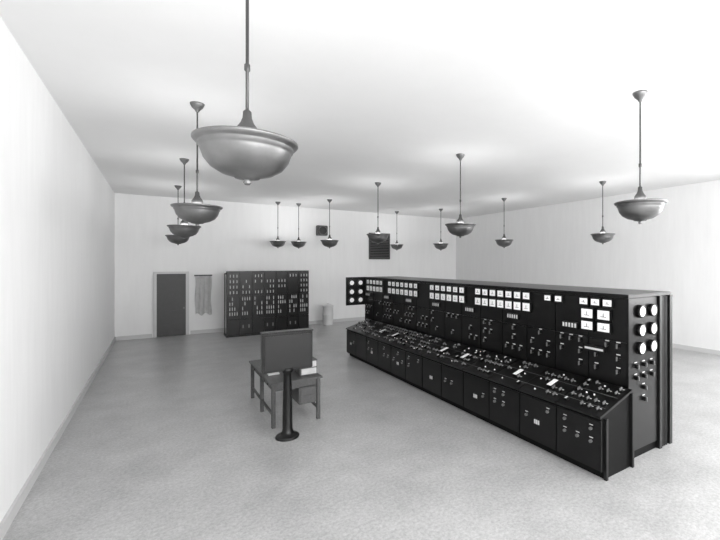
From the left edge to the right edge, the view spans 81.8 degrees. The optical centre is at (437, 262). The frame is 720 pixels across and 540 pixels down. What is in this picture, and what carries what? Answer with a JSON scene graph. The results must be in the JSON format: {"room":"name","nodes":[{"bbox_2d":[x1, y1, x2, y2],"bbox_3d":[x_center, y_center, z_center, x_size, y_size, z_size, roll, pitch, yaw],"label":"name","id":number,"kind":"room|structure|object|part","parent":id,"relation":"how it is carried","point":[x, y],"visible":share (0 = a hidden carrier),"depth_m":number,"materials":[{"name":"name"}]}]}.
{"room":"control room","nodes":[
{"label":"control room","id":0,"kind":"room"},
{"bbox_2d":[0,17,114,521],"bbox_3d":[-4.822,0.135,4.578,0.200,5.130,23.400,0,0,-34],"label":"wall","id":1,"kind":"structure","parent":0,"point":[57,207],"depth_m":5.36,"materials":[{"name":"paint"}]},
{"bbox_2d":[0,337,115,539],"bbox_3d":[-4.719,2.630,4.630,0.030,0.140,22.970,0,0,-34],"label":"baseboard","id":2,"kind":"structure","parent":1,"relation":"attached to","point":[7,520],"depth_m":5.36,"materials":[{"name":"grey paint"}]},
{"bbox_2d":[115,193,455,337],"bbox_3d":[-5.172,0.135,18.387,14.800,5.130,0.200,0,0,-34],"label":"wall","id":3,"kind":"structure","parent":0,"point":[239,238],"depth_m":16.71,"materials":[{"name":"paint"}]},
{"bbox_2d":[116,334,151,340],"bbox_3d":[-10.768,2.630,14.425,1.030,0.140,0.030,0,0,-34],"label":"trim","id":4,"kind":"structure","parent":3,"relation":"attached to","point":[130,337],"depth_m":14.40,"materials":[{"name":"grey paint"}]},
{"bbox_2d":[153,271,188,337],"bbox_3d":[-9.823,1.510,15.002,1.100,2.380,0.100,0,0,-34],"label":"door","id":5,"kind":"structure","parent":3,"relation":"in","point":[170,289],"depth_m":14.99,"materials":[{"name":"grey paint"}]},
{"bbox_2d":[194,275,211,315],"bbox_3d":[-9.002,1.230,15.607,0.600,1.560,0.070,0,0,-34],"label":"curtain","id":6,"kind":"object","parent":3,"relation":"attached to","point":[203,287],"visible":1,"depth_m":15.59,"materials":[{"name":"fabric"}]},
{"bbox_2d":[190,317,364,333],"bbox_3d":[-4.190,2.630,18.918,12.520,0.140,0.030,0,0,-34],"label":"baseboard","id":7,"kind":"structure","parent":3,"relation":"attached to","point":[354,318],"depth_m":17.94,"materials":[{"name":"grey paint"}]},
{"bbox_2d":[316,225,327,235],"bbox_3d":[-5.157,-1.440,18.100,0.460,0.440,0.290,0,0,-34],"label":"loudspeaker","id":8,"kind":"object","parent":3,"relation":"attached to","point":[321,230],"visible":1,"depth_m":18.01,"materials":[{"name":"paint"}]},
{"bbox_2d":[369,233,389,258],"bbox_3d":[-2.845,-0.815,19.811,1.110,1.270,0.072,0,0,-34],"label":"louver","id":9,"kind":"object","parent":3,"relation":"attached to","point":[381,251],"visible":0.83,"depth_m":19.83,"materials":[{"name":"black metal"}]},
{"bbox_2d":[0,0,719,218],"bbox_3d":[1.371,-2.530,8.808,15.200,0.200,23.400,0,0,-34],"label":"ceiling","id":10,"kind":"structure","parent":0,"point":[538,101],"depth_m":5.73,"materials":[{"name":"paint"}]},
{"bbox_2d":[165,235,189,244],"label":"pendant lamp","id":11,"kind":"object","parent":10,"relation":"hanging from","point":[177,240],"depth_m":12.60,"materials":[{"name":"metal"}]},
{"bbox_3d":[-8.185,-0.714,12.817,0.691,0.312,0.691,0,0,-34],"label":"lamp shade","id":12,"kind":"part","parent":11,"relation":"part of","materials":[{"name":"metal"}]},
{"bbox_2d":[174,185,181,202],"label":"pendant lamp","id":13,"kind":"object","parent":10,"relation":"hanging from","point":[177,187],"depth_m":12.79,"materials":[{"name":"metal"}]},
{"bbox_2d":[167,220,200,238],"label":"pendant lamp","id":14,"kind":"object","parent":10,"relation":"hanging from","point":[184,229],"depth_m":9.32,"materials":[{"name":"metal"}]},
{"bbox_3d":[-5.929,-0.714,9.514,0.691,0.312,0.691,0,0,-34],"label":"lamp shade","id":15,"kind":"part","parent":14,"relation":"part of","materials":[{"name":"metal"}]},
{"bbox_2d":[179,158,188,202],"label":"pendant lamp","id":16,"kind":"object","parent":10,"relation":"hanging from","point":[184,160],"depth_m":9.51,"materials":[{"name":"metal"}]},
{"bbox_3d":[-5.880,-1.486,9.475,0.559,1.688,0.518,0,0,-34],"label":"stem","id":17,"kind":"part","parent":16,"relation":"part of","materials":[{"name":"grey metal"}]},
{"bbox_2d":[170,101,222,226],"bbox_3d":[-3.673,-1.494,6.210,0.691,1.872,0.691,0,0,-34],"label":"pendant lamp","id":18,"kind":"object","parent":10,"relation":"hanging from","point":[196,212],"visible":1,"depth_m":6.08,"materials":[{"name":"metal"}]},
{"bbox_3d":[-3.673,-0.714,6.210,0.691,0.312,0.691,0,0,-34],"label":"lamp shade","id":19,"kind":"part","parent":18,"relation":"part of","materials":[{"name":"metal"}]},
{"bbox_3d":[-3.624,-1.486,6.172,0.559,1.688,0.518,0,0,-34],"label":"stem","id":20,"kind":"part","parent":18,"relation":"part of","materials":[{"name":"grey metal"}]},
{"bbox_2d":[191,0,297,184],"bbox_3d":[-1.363,-1.494,2.908,0.691,1.872,0.691,0,0,-34],"label":"pendant lamp","id":21,"kind":"object","parent":10,"relation":"hanging from","point":[243,151],"visible":1,"depth_m":2.71,"materials":[{"name":"metal"}]},
{"bbox_3d":[-1.363,-0.714,2.908,0.691,0.312,0.691,0,0,-34],"label":"lamp shade","id":22,"kind":"part","parent":21,"relation":"part of","materials":[{"name":"metal"}]},
{"bbox_3d":[-1.313,-1.486,2.869,0.559,1.688,0.518,0,0,-34],"label":"stem","id":23,"kind":"part","parent":21,"relation":"part of","materials":[{"name":"grey metal"}]},
{"bbox_2d":[270,202,285,247],"bbox_3d":[-6.365,-1.510,16.179,0.621,1.841,0.621,0,0,-34],"label":"pendant lamp","id":24,"kind":"object","parent":10,"relation":"hanging from","point":[277,243],"visible":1,"depth_m":16.05,"materials":[{"name":"metal"}]},
{"bbox_3d":[-6.365,-0.729,16.179,0.621,0.281,0.621,0,0,-34],"label":"lamp shade","id":25,"kind":"part","parent":24,"relation":"part of","materials":[{"name":"metal"}]},
{"bbox_2d":[291,203,305,248],"bbox_3d":[-5.696,-1.510,16.636,0.621,1.841,0.621,0,0,-34],"label":"pendant lamp","id":26,"kind":"object","parent":10,"relation":"hanging from","point":[298,243],"visible":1,"depth_m":16.54,"materials":[{"name":"metal"}]},
{"bbox_3d":[-5.652,-1.498,16.602,0.503,1.665,0.467,0,0,-34],"label":"stem","id":27,"kind":"part","parent":26,"relation":"part of","materials":[{"name":"grey metal"}]},
{"bbox_3d":[-5.696,-0.729,16.636,0.621,0.281,0.621,0,0,-34],"label":"lamp shade","id":28,"kind":"part","parent":26,"relation":"part of","materials":[{"name":"metal"}]},
{"bbox_2d":[320,199,338,247],"bbox_3d":[-4.147,-1.494,15.575,0.691,1.872,0.691,0,0,-34],"label":"pendant lamp","id":29,"kind":"object","parent":10,"relation":"hanging from","point":[329,243],"visible":1,"depth_m":15.44,"materials":[{"name":"metal"}]},
{"bbox_3d":[-4.147,-0.714,15.575,0.691,0.312,0.691,0,0,-34],"label":"lamp shade","id":30,"kind":"part","parent":29,"relation":"part of","materials":[{"name":"metal"}]},
{"bbox_3d":[-4.098,-1.486,15.536,0.559,1.688,0.518,0,0,-34],"label":"stem","id":31,"kind":"part","parent":29,"relation":"part of","materials":[{"name":"grey metal"}]},
{"bbox_2d":[366,182,388,244],"bbox_3d":[-1.817,-1.494,12.322,0.691,1.872,0.691,0,0,-34],"label":"pendant lamp","id":32,"kind":"object","parent":10,"relation":"hanging from","point":[376,237],"visible":1,"depth_m":12.14,"materials":[{"name":"metal"}]},
{"bbox_3d":[-1.817,-0.714,12.322,0.691,0.312,0.691,0,0,-34],"label":"lamp shade","id":33,"kind":"part","parent":32,"relation":"part of","materials":[{"name":"metal"}]},
{"bbox_2d":[390,211,402,249],"bbox_3d":[-1.935,-1.510,19.144,0.621,1.841,0.621,0,0,-34],"label":"pendant lamp","id":34,"kind":"object","parent":10,"relation":"hanging from","point":[396,246],"visible":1,"depth_m":18.97,"materials":[{"name":"metal"}]},
{"bbox_3d":[-1.935,-0.729,19.144,0.621,0.281,0.621,0,0,-34],"label":"lamp shade","id":35,"kind":"part","parent":34,"relation":"part of","materials":[{"name":"metal"}]},
{"bbox_2d":[434,209,447,250],"bbox_3d":[0.127,-1.494,18.252,0.691,1.872,0.691,0,0,-34],"label":"pendant lamp","id":36,"kind":"object","parent":10,"relation":"hanging from","point":[440,245],"visible":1,"depth_m":18.05,"materials":[{"name":"metal"}]},
{"bbox_3d":[0.127,-0.714,18.252,0.691,0.312,0.691,0,0,-34],"label":"lamp shade","id":37,"kind":"part","parent":36,"relation":"part of","materials":[{"name":"metal"}]},
{"bbox_2d":[445,153,475,237],"bbox_3d":[0.502,-1.494,9.123,0.691,1.872,0.691,0,0,-34],"label":"pendant lamp","id":38,"kind":"object","parent":10,"relation":"hanging from","point":[460,229],"visible":1,"depth_m":8.96,"materials":[{"name":"metal"}]},
{"bbox_3d":[0.551,-1.486,9.084,0.559,1.688,0.518,0,0,-34],"label":"stem","id":39,"kind":"part","parent":38,"relation":"part of","materials":[{"name":"grey metal"}]},
{"bbox_3d":[0.502,-0.714,9.123,0.691,0.312,0.691,0,0,-34],"label":"lamp shade","id":40,"kind":"part","parent":38,"relation":"part of","materials":[{"name":"metal"}]},
{"bbox_2d":[495,198,512,247],"bbox_3d":[2.477,-1.494,15.255,0.691,1.872,0.691,0,0,-34],"label":"pendant lamp","id":41,"kind":"object","parent":10,"relation":"hanging from","point":[503,242],"visible":1,"depth_m":15.06,"materials":[{"name":"metal"}]},
{"bbox_3d":[2.477,-0.714,15.255,0.691,0.312,0.691,0,0,-34],"label":"lamp shade","id":42,"kind":"part","parent":41,"relation":"part of","materials":[{"name":"metal"}]},
{"bbox_2d":[590,181,614,243],"bbox_3d":[4.912,-1.494,12.135,0.691,1.872,0.691,0,0,-34],"label":"pendant lamp","id":43,"kind":"object","parent":10,"relation":"hanging from","point":[602,237],"visible":1,"depth_m":11.99,"materials":[{"name":"metal"}]},
{"bbox_3d":[4.912,-0.714,12.135,0.691,0.312,0.691,0,0,-34],"label":"lamp shade","id":44,"kind":"part","parent":43,"relation":"part of","materials":[{"name":"metal"}]},
{"bbox_3d":[4.961,-1.486,12.096,0.559,1.688,0.518,0,0,-34],"label":"stem","id":45,"kind":"part","parent":43,"relation":"part of","materials":[{"name":"grey metal"}]},
{"bbox_2d":[614,90,667,223],"bbox_3d":[2.886,-1.494,5.810,0.691,1.872,0.691,0,0,-34],"label":"pendant lamp","id":46,"kind":"object","parent":10,"relation":"hanging from","point":[639,209],"visible":1,"depth_m":5.67,"materials":[{"name":"metal"}]},
{"bbox_3d":[2.935,-1.486,5.771,0.559,1.688,0.518,0,0,-34],"label":"stem","id":47,"kind":"part","parent":46,"relation":"part of","materials":[{"name":"grey metal"}]},
{"bbox_3d":[2.886,-0.714,5.810,0.691,0.312,0.691,0,0,-34],"label":"lamp shade","id":48,"kind":"part","parent":46,"relation":"part of","materials":[{"name":"metal"}]},
{"bbox_2d":[2,320,719,539],"bbox_3d":[1.371,2.800,8.808,15.200,0.200,23.400,0,0,-34],"label":"floor","id":49,"kind":"structure","parent":0,"point":[169,439],"depth_m":5.45,"materials":[{"name":"grey concrete"}]},
{"bbox_2d":[224,270,308,337],"bbox_3d":[-6.608,1.500,15.835,2.990,2.400,0.795,0,0,-34],"label":"panel board","id":50,"kind":"object","parent":49,"relation":"on","point":[257,302],"visible":0.98,"depth_m":15.43,"materials":[{"name":"black metal"}]},
{"bbox_2d":[249,359,322,428],"bbox_3d":[-2.895,2.330,7.607,0.860,0.740,1.930,0,0,-34],"label":"table","id":51,"kind":"object","parent":49,"relation":"on","point":[305,389],"visible":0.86,"depth_m":7.00,"materials":[{"name":"grey wood"}]},
{"bbox_2d":[293,357,316,375],"bbox_3d":[-2.484,1.830,7.439,0.310,0.260,0.812,0,0,-34],"label":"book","id":52,"kind":"object","parent":51,"relation":"on","point":[311,370],"visible":0.3,"depth_m":7.13,"materials":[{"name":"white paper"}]},
{"bbox_2d":[260,328,313,441],"bbox_3d":[-2.339,1.875,6.323,0.770,1.650,0.350,0,0,-34],"label":"board","id":53,"kind":"object","parent":49,"relation":"on","point":[285,351],"visible":1,"depth_m":6.26,"materials":[{"name":"black metal"}]},
{"bbox_2d":[322,303,333,324],"bbox_3d":[-4.822,2.235,17.839,0.470,0.930,0.470,0,0,-34],"label":"drum","id":54,"kind":"object","parent":49,"relation":"on","point":[327,308],"visible":1,"depth_m":17.65,"materials":[{"name":"metal"}]},
{"bbox_2d":[346,319,633,480],"bbox_3d":[-0.038,2.176,8.618,0.742,1.047,8.316,0,0,-34],"label":"console","id":55,"kind":"object","parent":49,"relation":"on","point":[587,423],"visible":1,"depth_m":6.35,"materials":[{"name":"black metal"}]},
{"bbox_2d":[346,276,671,457],"bbox_3d":[0.385,1.565,9.179,1.750,2.270,8.655,0,0,-34],"label":"switchboard","id":56,"kind":"object","parent":49,"relation":"on","point":[619,337],"visible":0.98,"depth_m":6.47,"materials":[{"name":"black metal"}]},
{"bbox_2d":[456,180,719,350],"bbox_3d":[7.564,0.135,13.038,0.200,5.130,23.400,0,0,-34],"label":"wall","id":57,"kind":"structure","parent":0,"point":[677,250],"depth_m":14.51,"materials":[{"name":"paint"}]},
{"bbox_2d":[672,343,719,355],"bbox_3d":[7.478,2.630,12.961,0.030,0.140,22.970,0,0,-34],"label":"baseboard","id":58,"kind":"structure","parent":57,"relation":"attached to","point":[678,346],"depth_m":12.37,"materials":[{"name":"grey paint"}]}
]}

